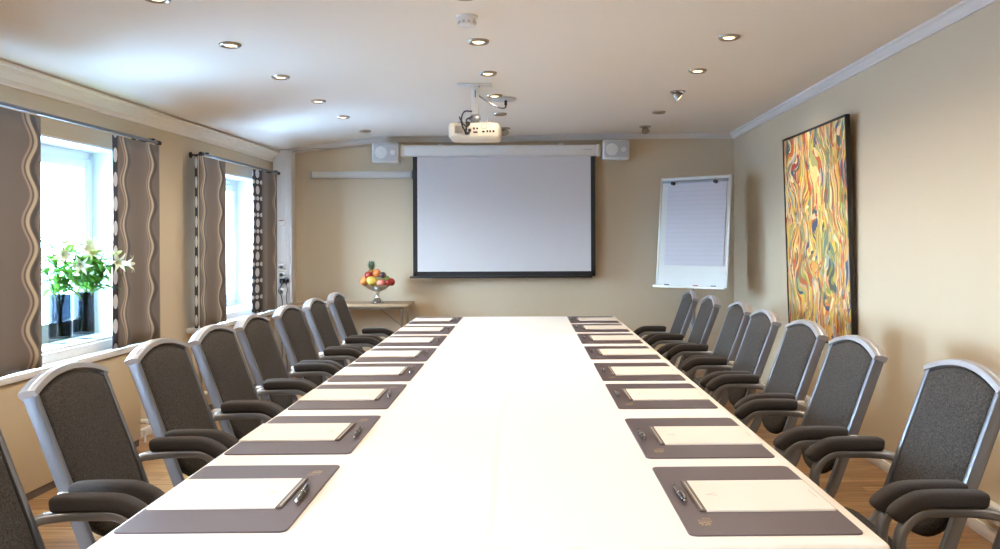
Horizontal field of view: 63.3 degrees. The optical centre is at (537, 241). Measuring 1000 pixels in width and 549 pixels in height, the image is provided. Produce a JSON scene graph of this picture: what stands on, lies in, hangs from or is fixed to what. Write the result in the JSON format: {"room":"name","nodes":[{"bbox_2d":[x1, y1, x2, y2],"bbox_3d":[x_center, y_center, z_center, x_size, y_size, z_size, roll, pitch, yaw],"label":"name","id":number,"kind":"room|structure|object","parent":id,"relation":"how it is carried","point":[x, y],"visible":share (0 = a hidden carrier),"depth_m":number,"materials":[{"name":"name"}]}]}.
{"room":"conference room","nodes":[
{"label":"conference room","id":0,"kind":"room"},
{"bbox_2d":[0,84,272,428],"bbox_3d":[-3.001,0.056,2.962,0.340,2.750,11.420,0,0,1],"label":"wall","id":1,"kind":"structure","parent":0,"point":[176,168],"depth_m":6.17,"materials":[{"name":"beige paint"}]},
{"bbox_2d":[0,134,150,385],"bbox_3d":[-2.904,0.059,4.161,0.422,1.338,3.080,0,0,1],"label":"window","id":2,"kind":"structure","parent":1,"relation":"in","point":[92,164],"depth_m":5.38,"materials":[{"name":"white"}]},
{"bbox_2d":[48,294,71,342],"bbox_3d":[-2.908,0.470,4.930,0.124,0.297,0.124,0,0,0],"label":"glass vase","id":3,"kind":"object","parent":2,"relation":"on","point":[59,307],"visible":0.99,"depth_m":4.88,"materials":[{"name":"clear glass"}]},
{"bbox_2d":[42,256,81,299],"bbox_3d":[-2.940,0.305,4.803,0.276,0.534,0.336,0,0,35],"label":"lily","id":4,"kind":"object","parent":3,"relation":"in","point":[46,270],"visible":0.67,"depth_m":4.81,"materials":[{"name":"green"}]},
{"bbox_2d":[41,244,83,294],"bbox_3d":[-2.897,0.293,4.864,0.277,0.556,0.371,0,0,-21],"label":"lily","id":5,"kind":"object","parent":3,"relation":"in","point":[66,254],"visible":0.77,"depth_m":4.82,"materials":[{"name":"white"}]},
{"bbox_2d":[41,244,53,262],"bbox_3d":[-2.870,0.073,4.740,0.121,0.116,0.145,0,0,31],"label":"flower","id":6,"kind":"object","parent":5,"relation":"on","point":[43,255],"depth_m":4.74,"materials":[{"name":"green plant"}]},
{"bbox_2d":[54,244,77,264],"bbox_3d":[-2.812,0.077,4.770,0.147,0.118,0.125,0,0,0],"label":"flower","id":7,"kind":"object","parent":5,"relation":"on","point":[65,255],"depth_m":4.79,"materials":[{"name":"white plant"}]},
{"bbox_2d":[41,237,83,294],"bbox_3d":[-2.933,0.272,4.932,0.267,0.597,0.281,0,0,41],"label":"lily","id":8,"kind":"object","parent":3,"relation":"in","point":[69,285],"visible":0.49,"depth_m":4.92,"materials":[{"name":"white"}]},
{"bbox_2d":[41,233,96,294],"bbox_3d":[-2.888,0.261,4.970,0.298,0.621,0.341,0,0,0],"label":"lily","id":9,"kind":"object","parent":3,"relation":"in","point":[84,247],"visible":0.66,"depth_m":4.94,"materials":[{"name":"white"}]},
{"bbox_2d":[74,239,94,256],"bbox_3d":[-2.811,0.043,4.959,0.137,0.118,0.136,0,0,0],"label":"flower","id":10,"kind":"object","parent":9,"relation":"on","point":[84,247],"depth_m":4.97,"materials":[{"name":"white plant"}]},
{"bbox_2d":[44,243,98,294],"bbox_3d":[-2.867,0.287,4.997,0.267,0.568,0.294,0,0,38],"label":"lily","id":11,"kind":"object","parent":3,"relation":"in","point":[82,266],"visible":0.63,"depth_m":4.96,"materials":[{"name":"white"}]},
{"bbox_2d":[69,257,92,275],"bbox_3d":[-2.788,0.150,4.965,0.121,0.115,0.144,0,0,-17],"label":"flower","id":12,"kind":"object","parent":11,"relation":"on","point":[82,266],"depth_m":4.95,"materials":[{"name":"white plant"}]},
{"bbox_2d":[76,243,98,258],"bbox_3d":[-2.782,0.059,4.979,0.143,0.112,0.120,0,0,-16],"label":"flower","id":13,"kind":"object","parent":11,"relation":"on","point":[83,254],"depth_m":5.00,"materials":[{"name":"white plant"}]},
{"bbox_2d":[72,291,94,338],"bbox_3d":[-2.900,0.470,5.170,0.124,0.297,0.124,0,0,0],"label":"glass vase","id":14,"kind":"object","parent":2,"relation":"on","point":[83,311],"visible":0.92,"depth_m":5.12,"materials":[{"name":"clear glass"}]},
{"bbox_2d":[59,235,104,291],"bbox_3d":[-2.875,0.265,5.116,0.310,0.613,0.300,0,0,15],"label":"lily","id":15,"kind":"object","parent":14,"relation":"in","point":[87,237],"visible":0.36,"depth_m":5.07,"materials":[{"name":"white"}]},
{"bbox_2d":[81,235,103,250],"bbox_3d":[-2.799,0.013,5.048,0.139,0.110,0.130,0,0,0],"label":"flower","id":16,"kind":"object","parent":15,"relation":"on","point":[88,239],"depth_m":5.06,"materials":[{"name":"white plant"}]},
{"bbox_2d":[62,249,111,294],"bbox_3d":[-2.866,0.309,5.082,0.330,0.526,0.291,0,0,0],"label":"lily","id":17,"kind":"object","parent":14,"relation":"in","point":[94,251],"visible":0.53,"depth_m":5.08,"materials":[{"name":"green"}]},
{"bbox_2d":[68,232,112,290],"bbox_3d":[-2.906,0.256,5.196,0.298,0.629,0.294,0,0,-39],"label":"lily","id":18,"kind":"object","parent":14,"relation":"in","point":[75,235],"visible":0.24,"depth_m":5.19,"materials":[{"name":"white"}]},
{"bbox_2d":[71,241,112,291],"bbox_3d":[-2.849,0.285,5.140,0.320,0.572,0.302,0,0,-18],"label":"lily","id":19,"kind":"object","parent":14,"relation":"in","point":[89,260],"visible":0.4,"depth_m":5.15,"materials":[{"name":"green"}]},
{"bbox_2d":[77,247,123,291],"bbox_3d":[-2.801,0.303,5.171,0.270,0.537,0.326,0,0,-33],"label":"lily","id":20,"kind":"object","parent":14,"relation":"in","point":[111,253],"visible":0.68,"depth_m":5.14,"materials":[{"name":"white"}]},
{"bbox_2d":[79,253,134,296],"bbox_3d":[-2.747,0.323,5.143,0.329,0.498,0.358,0,0,-43],"label":"lily","id":21,"kind":"object","parent":14,"relation":"in","point":[118,262],"visible":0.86,"depth_m":5.10,"materials":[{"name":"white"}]},
{"bbox_2d":[110,253,130,271],"bbox_3d":[-2.623,0.132,5.085,0.121,0.118,0.147,0,0,-25],"label":"flower","id":22,"kind":"object","parent":21,"relation":"on","point":[118,262],"depth_m":5.07,"materials":[{"name":"white plant"}]},
{"bbox_2d":[111,258,134,272],"bbox_3d":[-2.636,0.142,5.155,0.142,0.118,0.132,0,0,0],"label":"flower","id":23,"kind":"object","parent":21,"relation":"on","point":[120,262],"depth_m":5.09,"materials":[{"name":"white plant"}]},
{"bbox_2d":[0,101,161,145],"bbox_3d":[-2.741,-0.692,4.249,0.150,0.050,2.940,0,0,1],"label":"curtain rod","id":24,"kind":"object","parent":1,"relation":"attached to","point":[151,140],"visible":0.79,"depth_m":4.71,"materials":[{"name":"silver metal"}]},
{"bbox_2d":[0,107,41,377],"bbox_3d":[-2.720,0.004,3.644,0.077,1.352,1.492,0,0,1],"label":"curtain","id":25,"kind":"object","parent":24,"relation":"hanging from","point":[20,133],"visible":1,"depth_m":4.22,"materials":[{"name":"fabric"}]},
{"bbox_2d":[112,135,159,348],"bbox_3d":[-2.671,0.003,5.401,0.028,1.352,0.593,0,0,1],"label":"curtain","id":26,"kind":"object","parent":24,"relation":"hanging from","point":[136,187],"visible":0.97,"depth_m":5.39,"materials":[{"name":"fabric"}]},
{"bbox_2d":[0,59,279,161],"bbox_3d":[-2.792,-0.875,2.960,0.085,0.100,11.122,0,0,1],"label":"trim","id":27,"kind":"structure","parent":1,"relation":"attached to","point":[11,75],"depth_m":5.27,"materials":[{"name":"white paint"}]},
{"bbox_2d":[186,173,275,332],"bbox_3d":[-2.861,0.059,7.311,0.422,1.338,1.820,0,0,1],"label":"window","id":28,"kind":"structure","parent":1,"relation":"in","point":[239,189],"depth_m":8.01,"materials":[{"name":"white glass"}]},
{"bbox_2d":[189,152,279,174],"bbox_3d":[-2.700,-0.693,7.313,0.150,0.050,1.850,0,0,1],"label":"curtain rod","id":29,"kind":"object","parent":1,"relation":"attached to","point":[191,155],"visible":0.9,"depth_m":7.01,"materials":[{"name":"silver metal"}]},
{"bbox_2d":[194,156,226,327],"bbox_3d":[-2.665,0.003,6.607,0.048,1.352,0.521,0,0,1],"label":"curtain","id":30,"kind":"object","parent":29,"relation":"hanging from","point":[212,172],"visible":1,"depth_m":6.57,"materials":[{"name":"fabric"}]},
{"bbox_2d":[252,169,276,313],"bbox_3d":[-2.643,0.003,7.859,0.029,1.352,0.678,0,0,1],"label":"curtain","id":31,"kind":"object","parent":29,"relation":"hanging from","point":[264,255],"visible":0.99,"depth_m":7.79,"materials":[{"name":"fabric"}]},
{"bbox_2d":[0,0,962,150],"bbox_3d":[-0.304,-1.144,2.960,5.200,0.470,11.520,0,0,0],"label":"ceiling","id":32,"kind":"structure","parent":0,"point":[393,67],"depth_m":4.76,"materials":[{"name":"white paint"}]},
{"bbox_2d":[219,41,241,48],"bbox_3d":[-1.704,-1.087,4.480,0.122,0.020,0.122,0,0,0],"label":"recessed light","id":33,"kind":"object","parent":32,"relation":"in","point":[226,44],"visible":1,"depth_m":4.46,"materials":[{"name":"silver metal"}]},
{"bbox_2d":[456,13,477,27],"bbox_3d":[-0.348,-1.077,3.970,0.104,0.055,0.104,0,0,0],"label":"smoke detector","id":34,"kind":"object","parent":32,"relation":"attached to","point":[465,20],"visible":1,"depth_m":3.94,"materials":[{"name":"white plastic"}]},
{"bbox_2d":[449,83,500,142],"bbox_3d":[-0.443,-0.907,5.721,0.358,0.389,0.354,0,0,0],"label":"projector","id":35,"kind":"object","parent":32,"relation":"attached to","point":[474,131],"visible":1,"depth_m":5.61,"materials":[{"name":"beige plastic"}]},
{"bbox_2d":[467,38,488,45],"bbox_3d":[-0.329,-1.099,4.460,0.122,0.020,0.122,0,0,0],"label":"recessed light","id":36,"kind":"object","parent":32,"relation":"in","point":[474,41],"visible":1,"depth_m":4.44,"materials":[{"name":"white glass"}]},
{"bbox_2d":[478,86,515,108],"bbox_3d":[-0.367,-1.061,6.048,0.200,0.093,0.702,0,0,23],"label":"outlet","id":37,"kind":"object","parent":32,"relation":"attached to","point":[504,99],"visible":0.85,"depth_m":6.24,"materials":[{"name":"grey"}]},
{"bbox_2d":[718,34,739,40],"bbox_3d":[1.056,-1.129,4.480,0.122,0.020,0.122,0,0,0],"label":"recessed light","id":38,"kind":"object","parent":32,"relation":"in","point":[725,37],"visible":1,"depth_m":4.46,"materials":[{"name":"silver metal"}]},
{"bbox_2d":[28,371,992,548],"bbox_3d":[-0.465,1.432,2.960,5.660,0.120,11.520,0,0,0],"label":"floor","id":39,"kind":"structure","parent":0,"point":[861,479],"depth_m":4.42,"materials":[{"name":"brown wood"}]},
{"bbox_2d":[0,429,147,548],"bbox_3d":[-1.163,0.888,1.999,0.773,0.984,0.590,0,0,-1],"label":"armchair","id":40,"kind":"object","parent":39,"relation":"on","point":[19,529],"visible":0.78,"depth_m":2.21,"materials":[{"name":"silver metal"}]},
{"bbox_2d":[0,352,148,500],"bbox_3d":[-2.737,1.057,4.088,0.119,0.645,2.978,0,0,1],"label":"wall","id":41,"kind":"structure","parent":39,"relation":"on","point":[33,471],"depth_m":4.34,"materials":[{"name":"beige paint"}]},
{"bbox_2d":[17,361,227,548],"bbox_3d":[-1.191,0.888,2.656,0.773,0.984,0.590,0,0,-2],"label":"armchair","id":42,"kind":"object","parent":39,"relation":"on","point":[76,416],"visible":0.45,"depth_m":2.57,"materials":[{"name":"grey fabric"}]},
{"bbox_2d":[124,338,282,486],"bbox_3d":[-1.199,0.888,3.300,0.773,0.984,0.590,0,0,0],"label":"armchair","id":43,"kind":"object","parent":39,"relation":"on","point":[165,377],"visible":0.35,"depth_m":3.22,"materials":[{"name":"grey fabric"}]},
{"bbox_2d":[202,315,272,409],"bbox_3d":[-2.693,1.057,7.309,0.119,0.645,1.578,0,0,1],"label":"radiator","id":44,"kind":"object","parent":39,"relation":"on","point":[268,316],"visible":0.14,"depth_m":7.16,"materials":[{"name":"grey metal"}]},
{"bbox_2d":[187,324,315,439],"bbox_3d":[-1.202,0.888,3.860,0.773,0.984,0.590,0,0,0],"label":"armchair","id":45,"kind":"object","parent":39,"relation":"on","point":[217,353],"visible":0.32,"depth_m":3.80,"materials":[{"name":"grey fabric"}]},
{"bbox_2d":[233,314,339,408],"bbox_3d":[-1.217,0.888,4.438,0.773,0.984,0.590,0,0,-1],"label":"armchair","id":46,"kind":"object","parent":39,"relation":"on","point":[254,333],"visible":0.36,"depth_m":4.38,"materials":[{"name":"grey fabric"}]},
{"bbox_2d":[272,304,362,385],"bbox_3d":[-1.224,0.888,5.081,0.773,0.984,0.590,0,0,0],"label":"armchair","id":47,"kind":"object","parent":39,"relation":"on","point":[291,325],"visible":0.33,"depth_m":5.03,"materials":[{"name":"grey fabric"}]},
{"bbox_2d":[302,298,380,366],"bbox_3d":[-1.231,0.888,5.719,0.773,0.984,0.590,0,0,-1],"label":"armchair","id":48,"kind":"object","parent":39,"relation":"on","point":[316,312],"visible":0.36,"depth_m":5.66,"materials":[{"name":"silver metal"}]},
{"bbox_2d":[286,301,414,377],"bbox_3d":[-1.896,1.001,8.240,1.220,0.752,0.460,0,0,0],"label":"folding side table","id":49,"kind":"object","parent":39,"relation":"on","point":[400,305],"visible":0.27,"depth_m":8.05,"materials":[{"name":"laminate"}]},
{"bbox_2d":[363,284,390,303],"bbox_3d":[-1.617,0.529,8.160,0.300,0.187,0.300,0,0,0],"label":"fruit stand","id":50,"kind":"object","parent":49,"relation":"on","point":[377,288],"visible":0.92,"depth_m":8.10,"materials":[{"name":"silver metal"}]},
{"bbox_2d":[327,292,393,362],"bbox_3d":[-1.238,0.888,6.366,0.773,0.984,0.590,0,0,-2],"label":"armchair","id":51,"kind":"object","parent":39,"relation":"on","point":[336,301],"visible":0.31,"depth_m":6.27,"materials":[{"name":"silver metal"}]},
{"bbox_2d":[633,290,698,365],"bbox_3d":[0.869,0.881,6.430,0.773,0.984,0.590,0,0,0],"label":"armchair","id":52,"kind":"object","parent":39,"relation":"on","point":[690,298],"visible":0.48,"depth_m":6.35,"materials":[{"name":"silver metal"}]},
{"bbox_2d":[647,295,720,380],"bbox_3d":[0.906,0.881,5.849,0.773,0.984,0.590,0,0,0],"label":"armchair","id":53,"kind":"object","parent":39,"relation":"on","point":[710,305],"visible":0.38,"depth_m":5.77,"materials":[{"name":"grey fabric"}]},
{"bbox_2d":[653,174,732,389],"bbox_3d":[1.447,0.377,7.565,0.660,1.976,0.674,0,0,-8],"label":"stand","id":54,"kind":"object","parent":39,"relation":"on","point":[676,276],"visible":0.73,"depth_m":7.56,"materials":[{"name":"grey metal"}]},
{"bbox_2d":[653,285,727,289],"bbox_3d":[1.408,0.425,7.527,0.735,0.030,0.084,0,0,38],"label":"tray","id":55,"kind":"object","parent":54,"relation":"on","point":[719,287],"depth_m":7.45,"materials":[{"name":"grey"}]},
{"bbox_2d":[664,181,726,265],"bbox_3d":[1.471,-0.174,7.578,0.610,0.796,0.092,0,0,38],"label":"pad","id":56,"kind":"object","parent":54,"relation":"attached to","point":[696,212],"visible":1,"depth_m":7.56,"materials":[{"name":"paper"}]},
{"bbox_2d":[667,301,752,401],"bbox_3d":[0.964,0.880,5.240,0.773,0.984,0.590,0,0,0],"label":"armchair","id":57,"kind":"object","parent":39,"relation":"on","point":[736,321],"visible":0.44,"depth_m":5.19,"materials":[{"name":"grey fabric"}]},
{"bbox_2d":[681,309,781,418],"bbox_3d":[0.954,0.880,4.621,0.773,0.984,0.590,0,0,-1],"label":"armchair","id":58,"kind":"object","parent":39,"relation":"on","point":[761,331],"visible":0.47,"depth_m":4.57,"materials":[{"name":"grey fabric"}]},
{"bbox_2d":[706,319,828,453],"bbox_3d":[0.978,0.880,3.983,0.773,0.984,0.590,0,0,-2],"label":"armchair","id":59,"kind":"object","parent":39,"relation":"on","point":[802,344],"visible":0.54,"depth_m":3.92,"materials":[{"name":"silver metal"}]},
{"bbox_2d":[734,335,887,497],"bbox_3d":[0.964,0.880,3.314,0.773,0.984,0.590,0,0,-2],"label":"armchair","id":60,"kind":"object","parent":39,"relation":"on","point":[850,371],"visible":0.59,"depth_m":3.23,"materials":[{"name":"silver metal"}]},
{"bbox_2d":[805,359,999,548],"bbox_3d":[1.048,0.880,2.623,0.773,0.984,0.590,0,0,-1],"label":"armchair","id":61,"kind":"object","parent":39,"relation":"on","point":[947,441],"visible":0.66,"depth_m":2.57,"materials":[{"name":"grey fabric"}]},
{"bbox_2d":[886,489,999,548],"bbox_3d":[1.071,0.880,2.002,0.773,0.984,0.590,0,0,-1],"label":"armchair","id":62,"kind":"object","parent":39,"relation":"on","point":[912,507],"visible":1,"depth_m":2.25,"materials":[{"name":"silver metal"}]},
{"bbox_3d":[-0.143,1.003,4.231,1.600,0.736,5.087,0,0,-1],"label":"conference table","id":63,"kind":"object","parent":39,"relation":"on","visible":0},
{"bbox_2d":[87,316,889,548],"bbox_3d":[-0.143,0.730,4.231,1.668,0.202,5.130,0,0,-1],"label":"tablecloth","id":64,"kind":"object","parent":63,"relation":"on","point":[509,435],"visible":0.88,"depth_m":2.26,"materials":[{"name":"beige fabric"}]},
{"bbox_2d":[114,465,339,533],"bbox_3d":[-0.738,0.630,2.012,0.376,0.003,0.524,0,0,-1],"label":"desk mat","id":65,"kind":"object","parent":64,"relation":"on","point":[201,521],"visible":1,"depth_m":1.87,"materials":[{"name":"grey leather"}]},
{"bbox_2d":[146,478,307,509],"bbox_3d":[-0.761,0.625,2.014,0.316,0.005,0.233,0,0,-1],"label":"notepad","id":66,"kind":"object","parent":65,"relation":"on","point":[263,493],"visible":1,"depth_m":2.00,"materials":[{"name":"beige paper"}]},
{"bbox_2d":[224,415,380,454],"bbox_3d":[-0.748,0.630,2.658,0.376,0.003,0.524,0,0,-1],"label":"desk mat","id":67,"kind":"object","parent":64,"relation":"on","point":[347,444],"visible":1,"depth_m":2.52,"materials":[{"name":"grey leather"}]},
{"bbox_2d":[239,423,354,440],"bbox_3d":[-0.783,0.625,2.662,0.316,0.005,0.233,0,0,-1],"label":"notepad","id":68,"kind":"object","parent":67,"relation":"on","point":[272,431],"visible":1,"depth_m":2.65,"materials":[{"name":"beige paper"}]},
{"bbox_2d":[288,384,406,409],"bbox_3d":[-0.759,0.630,3.301,0.376,0.003,0.524,0,0,-1],"label":"desk mat","id":69,"kind":"object","parent":64,"relation":"on","point":[383,402],"visible":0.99,"depth_m":3.16,"materials":[{"name":"grey leather"}]},
{"bbox_2d":[298,389,387,400],"bbox_3d":[-0.790,0.626,3.309,0.316,0.005,0.233,0,0,-1],"label":"notepad","id":70,"kind":"object","parent":69,"relation":"on","point":[315,394],"visible":1,"depth_m":3.28,"materials":[{"name":"beige paper"}]},
{"bbox_2d":[327,363,423,381],"bbox_3d":[-0.769,0.630,3.910,0.376,0.003,0.524,0,0,-1],"label":"desk mat","id":71,"kind":"object","parent":64,"relation":"on","point":[406,376],"visible":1,"depth_m":3.77,"materials":[{"name":"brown leather"}]},
{"bbox_2d":[334,367,407,375],"bbox_3d":[-0.800,0.626,3.914,0.316,0.005,0.233,0,0,-1],"label":"notepad","id":72,"kind":"object","parent":71,"relation":"on","point":[346,370],"visible":1,"depth_m":3.89,"materials":[{"name":"white paper"}]},
{"bbox_2d":[355,348,436,361],"bbox_3d":[-0.778,0.630,4.510,0.376,0.003,0.524,0,0,-1],"label":"desk mat","id":73,"kind":"object","parent":64,"relation":"on","point":[422,357],"visible":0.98,"depth_m":4.38,"materials":[{"name":"brown leather"}]},
{"bbox_2d":[359,350,422,356],"bbox_3d":[-0.813,0.626,4.509,0.316,0.005,0.233,0,0,-1],"label":"notepad","id":74,"kind":"object","parent":73,"relation":"on","point":[368,353],"visible":1,"depth_m":4.47,"materials":[{"name":"white paper"}]},
{"bbox_2d":[377,336,446,345],"bbox_3d":[-0.788,0.630,5.139,0.376,0.003,0.524,0,0,-1],"label":"desk mat","id":75,"kind":"object","parent":64,"relation":"on","point":[434,343],"visible":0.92,"depth_m":4.99,"materials":[{"name":"brown leather"}]},
{"bbox_2d":[381,337,435,342],"bbox_3d":[-0.819,0.626,5.142,0.316,0.005,0.233,0,0,-1],"label":"notepad","id":76,"kind":"object","parent":75,"relation":"on","point":[413,339],"visible":1,"depth_m":5.10,"materials":[{"name":"white paper"}]},
{"bbox_2d":[394,326,454,333],"bbox_3d":[-0.799,0.630,5.770,0.376,0.003,0.524,0,0,-1],"label":"desk mat","id":77,"kind":"object","parent":64,"relation":"on","point":[445,331],"visible":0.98,"depth_m":5.64,"materials":[{"name":"brown leather"}]},
{"bbox_2d":[398,327,445,330],"bbox_3d":[-0.828,0.626,5.773,0.316,0.005,0.233,0,0,-1],"label":"notepad","id":78,"kind":"object","parent":77,"relation":"on","point":[402,328],"visible":1,"depth_m":5.74,"materials":[{"name":"white paper"}]},
{"bbox_2d":[408,317,461,323],"bbox_3d":[-0.810,0.630,6.465,0.376,0.003,0.524,0,0,-1],"label":"desk mat","id":79,"kind":"object","parent":64,"relation":"on","point":[453,321],"visible":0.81,"depth_m":6.35,"materials":[{"name":"brown leather"}]},
{"bbox_2d":[411,318,453,321],"bbox_3d":[-0.838,0.626,6.472,0.316,0.005,0.233,0,0,-1],"label":"notepad","id":80,"kind":"object","parent":79,"relation":"on","point":[415,319],"visible":1,"depth_m":6.47,"materials":[{"name":"white paper"}]},
{"bbox_2d":[567,316,618,322],"bbox_3d":[0.433,0.625,6.490,0.376,0.003,0.524,0,0,-1],"label":"desk mat","id":81,"kind":"object","parent":64,"relation":"on","point":[574,320],"visible":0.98,"depth_m":6.32,"materials":[{"name":"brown leather"}]},
{"bbox_2d":[576,317,616,320],"bbox_3d":[0.465,0.621,6.479,0.316,0.005,0.233,0,0,-1],"label":"notepad","id":82,"kind":"object","parent":81,"relation":"on","point":[587,318],"visible":1,"depth_m":6.43,"materials":[{"name":"beige paper"}]},
{"bbox_2d":[571,324,629,331],"bbox_3d":[0.444,0.625,5.859,0.376,0.003,0.524,0,0,-1],"label":"desk mat","id":83,"kind":"object","parent":64,"relation":"on","point":[579,329],"visible":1,"depth_m":5.73,"materials":[{"name":"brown leather"}]},
{"bbox_2d":[581,325,627,328],"bbox_3d":[0.479,0.621,5.858,0.316,0.005,0.233,0,0,-1],"label":"notepad","id":84,"kind":"object","parent":83,"relation":"on","point":[583,326],"visible":1,"depth_m":5.83,"materials":[{"name":"beige paper"}]},
{"bbox_2d":[577,333,642,343],"bbox_3d":[0.454,0.625,5.229,0.376,0.003,0.524,0,0,-1],"label":"desk mat","id":85,"kind":"object","parent":64,"relation":"on","point":[586,340],"visible":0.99,"depth_m":5.10,"materials":[{"name":"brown leather"}]},
{"bbox_2d":[588,335,640,339],"bbox_3d":[0.490,0.621,5.226,0.316,0.005,0.233,0,0,-1],"label":"notepad","id":86,"kind":"object","parent":85,"relation":"on","point":[592,337],"visible":1,"depth_m":5.22,"materials":[{"name":"beige paper"}]},
{"bbox_2d":[584,346,660,359],"bbox_3d":[0.465,0.625,4.569,0.376,0.003,0.524,0,0,-1],"label":"desk mat","id":87,"kind":"object","parent":64,"relation":"on","point":[595,355],"visible":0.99,"depth_m":4.43,"materials":[{"name":"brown leather"}]},
{"bbox_2d":[596,349,656,354],"bbox_3d":[0.495,0.621,4.557,0.316,0.005,0.233,0,0,-1],"label":"notepad","id":88,"kind":"object","parent":87,"relation":"on","point":[600,351],"visible":1,"depth_m":4.52,"materials":[{"name":"beige paper"}]},
{"bbox_2d":[593,363,685,380],"bbox_3d":[0.475,0.625,3.904,0.376,0.003,0.524,0,0,-1],"label":"desk mat","id":89,"kind":"object","parent":64,"relation":"on","point":[605,376],"visible":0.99,"depth_m":3.77,"materials":[{"name":"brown leather"}]},
{"bbox_2d":[608,366,679,374],"bbox_3d":[0.503,0.621,3.893,0.316,0.005,0.233,0,0,-1],"label":"notepad","id":90,"kind":"object","parent":89,"relation":"on","point":[641,370],"visible":1,"depth_m":3.88,"materials":[{"name":"beige paper"}]},
{"bbox_2d":[605,383,717,408],"bbox_3d":[0.485,0.625,3.294,0.376,0.003,0.524,0,0,-1],"label":"desk mat","id":91,"kind":"object","parent":64,"relation":"on","point":[622,402],"visible":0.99,"depth_m":3.15,"materials":[{"name":"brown leather"}]},
{"bbox_2d":[622,388,708,400],"bbox_3d":[0.513,0.621,3.292,0.316,0.005,0.233,0,0,-1],"label":"notepad","id":92,"kind":"object","parent":91,"relation":"on","point":[672,393],"visible":1,"depth_m":3.27,"materials":[{"name":"beige paper"}]},
{"bbox_2d":[625,418,774,458],"bbox_3d":[0.496,0.625,2.601,0.376,0.003,0.524,0,0,-1],"label":"desk mat","id":93,"kind":"object","parent":64,"relation":"on","point":[651,448],"visible":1,"depth_m":2.46,"materials":[{"name":"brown leather"}]},
{"bbox_2d":[649,426,762,444],"bbox_3d":[0.531,0.621,2.598,0.316,0.005,0.233,0,0,-1],"label":"notepad","id":94,"kind":"object","parent":93,"relation":"on","point":[665,435],"visible":1,"depth_m":2.58,"materials":[{"name":"beige paper"}]},
{"bbox_2d":[652,466,862,536],"bbox_3d":[0.506,0.625,1.986,0.376,0.003,0.524,0,0,-1],"label":"desk mat","id":95,"kind":"object","parent":64,"relation":"on","point":[696,523],"visible":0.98,"depth_m":1.84,"materials":[{"name":"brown leather"}]},
{"bbox_2d":[681,480,835,511],"bbox_3d":[0.530,0.621,1.984,0.316,0.005,0.233,0,0,-1],"label":"notepad","id":96,"kind":"object","parent":95,"relation":"on","point":[707,495],"visible":1,"depth_m":1.97,"materials":[{"name":"beige paper"}]},
{"bbox_2d":[295,139,733,364],"bbox_3d":[-0.470,0.037,8.610,5.560,2.770,0.180,0,0,0],"label":"wall","id":97,"kind":"structure","parent":0,"point":[343,225],"depth_m":8.52,"materials":[{"name":"beige paint"}]},
{"bbox_2d":[273,149,295,371],"bbox_3d":[-2.645,0.211,8.447,0.198,2.336,0.146,0,0,0],"label":"trunk","id":98,"kind":"object","parent":97,"relation":"attached to","point":[284,162],"visible":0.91,"depth_m":8.39,"materials":[{"name":"white"}]},
{"bbox_2d":[309,171,412,178],"bbox_3d":[-1.854,-0.700,8.494,1.075,0.078,0.052,0,0,0],"label":"wall rail","id":99,"kind":"object","parent":97,"relation":"attached to","point":[312,174],"visible":1,"depth_m":8.49,"materials":[{"name":"white plastic"}]},
{"bbox_2d":[372,142,400,163],"bbox_3d":[-1.559,-0.908,8.385,0.272,0.206,0.260,0,0,0],"label":"wall speaker","id":100,"kind":"object","parent":97,"relation":"attached to","point":[382,152],"visible":0.98,"depth_m":8.26,"materials":[{"name":"white plastic"}]},
{"bbox_2d":[373,144,396,160],"bbox_3d":[-1.559,-0.908,8.264,0.241,0.176,0.010,0,0,0],"label":"grille","id":101,"kind":"object","parent":100,"relation":"attached to","point":[381,152],"depth_m":8.26,"materials":[{"name":"white plastic"}]},
{"bbox_2d":[400,143,599,277],"bbox_3d":[-0.385,-0.317,8.411,2.054,1.390,0.219,0,0,0],"label":"projection screen","id":102,"kind":"object","parent":97,"relation":"attached to","point":[480,211],"visible":1,"depth_m":8.38,"materials":[{"name":"white fabric"}]},
{"bbox_2d":[293,133,731,153],"bbox_3d":[-0.284,-1.021,8.498,4.680,0.224,0.045,0,0,0],"label":"trim","id":103,"kind":"structure","parent":97,"relation":"attached to","point":[615,135],"depth_m":8.49,"materials":[{"name":"white"}]},
{"bbox_2d":[602,140,628,159],"bbox_3d":[0.799,-0.939,8.385,0.272,0.196,0.260,0,0,0],"label":"wall speaker","id":104,"kind":"object","parent":97,"relation":"attached to","point":[611,149],"visible":1,"depth_m":8.26,"materials":[{"name":"white plastic"}]},
{"bbox_2d":[733,0,999,530],"bbox_3d":[2.160,0.028,2.960,0.200,2.770,11.320,0,0,0],"label":"wall","id":105,"kind":"structure","parent":0,"point":[925,118],"depth_m":4.49,"materials":[{"name":"beige paint"}]},
{"bbox_2d":[782,114,856,342],"bbox_3d":[2.016,-0.054,5.880,0.033,1.535,1.340,-2,0,0],"label":"painting","id":106,"kind":"object","parent":105,"relation":"attached to","point":[817,166],"visible":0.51,"depth_m":5.72,"materials":[{"name":"paint"}]},
{"bbox_2d":[730,0,997,138],"bbox_3d":[2.031,-1.107,2.960,0.050,0.060,11.120,0,0,0],"label":"trim","id":107,"kind":"structure","parent":105,"relation":"attached to","point":[964,8],"depth_m":4.80,"materials":[{"name":"white"}]},
{"bbox_2d":[760,382,997,542],"bbox_3d":[2.058,1.332,2.960,0.014,0.062,11.120,0,0,0],"label":"baseboard","id":108,"kind":"structure","parent":105,"relation":"attached to","point":[975,524],"depth_m":3.80,"materials":[{"name":"white"}]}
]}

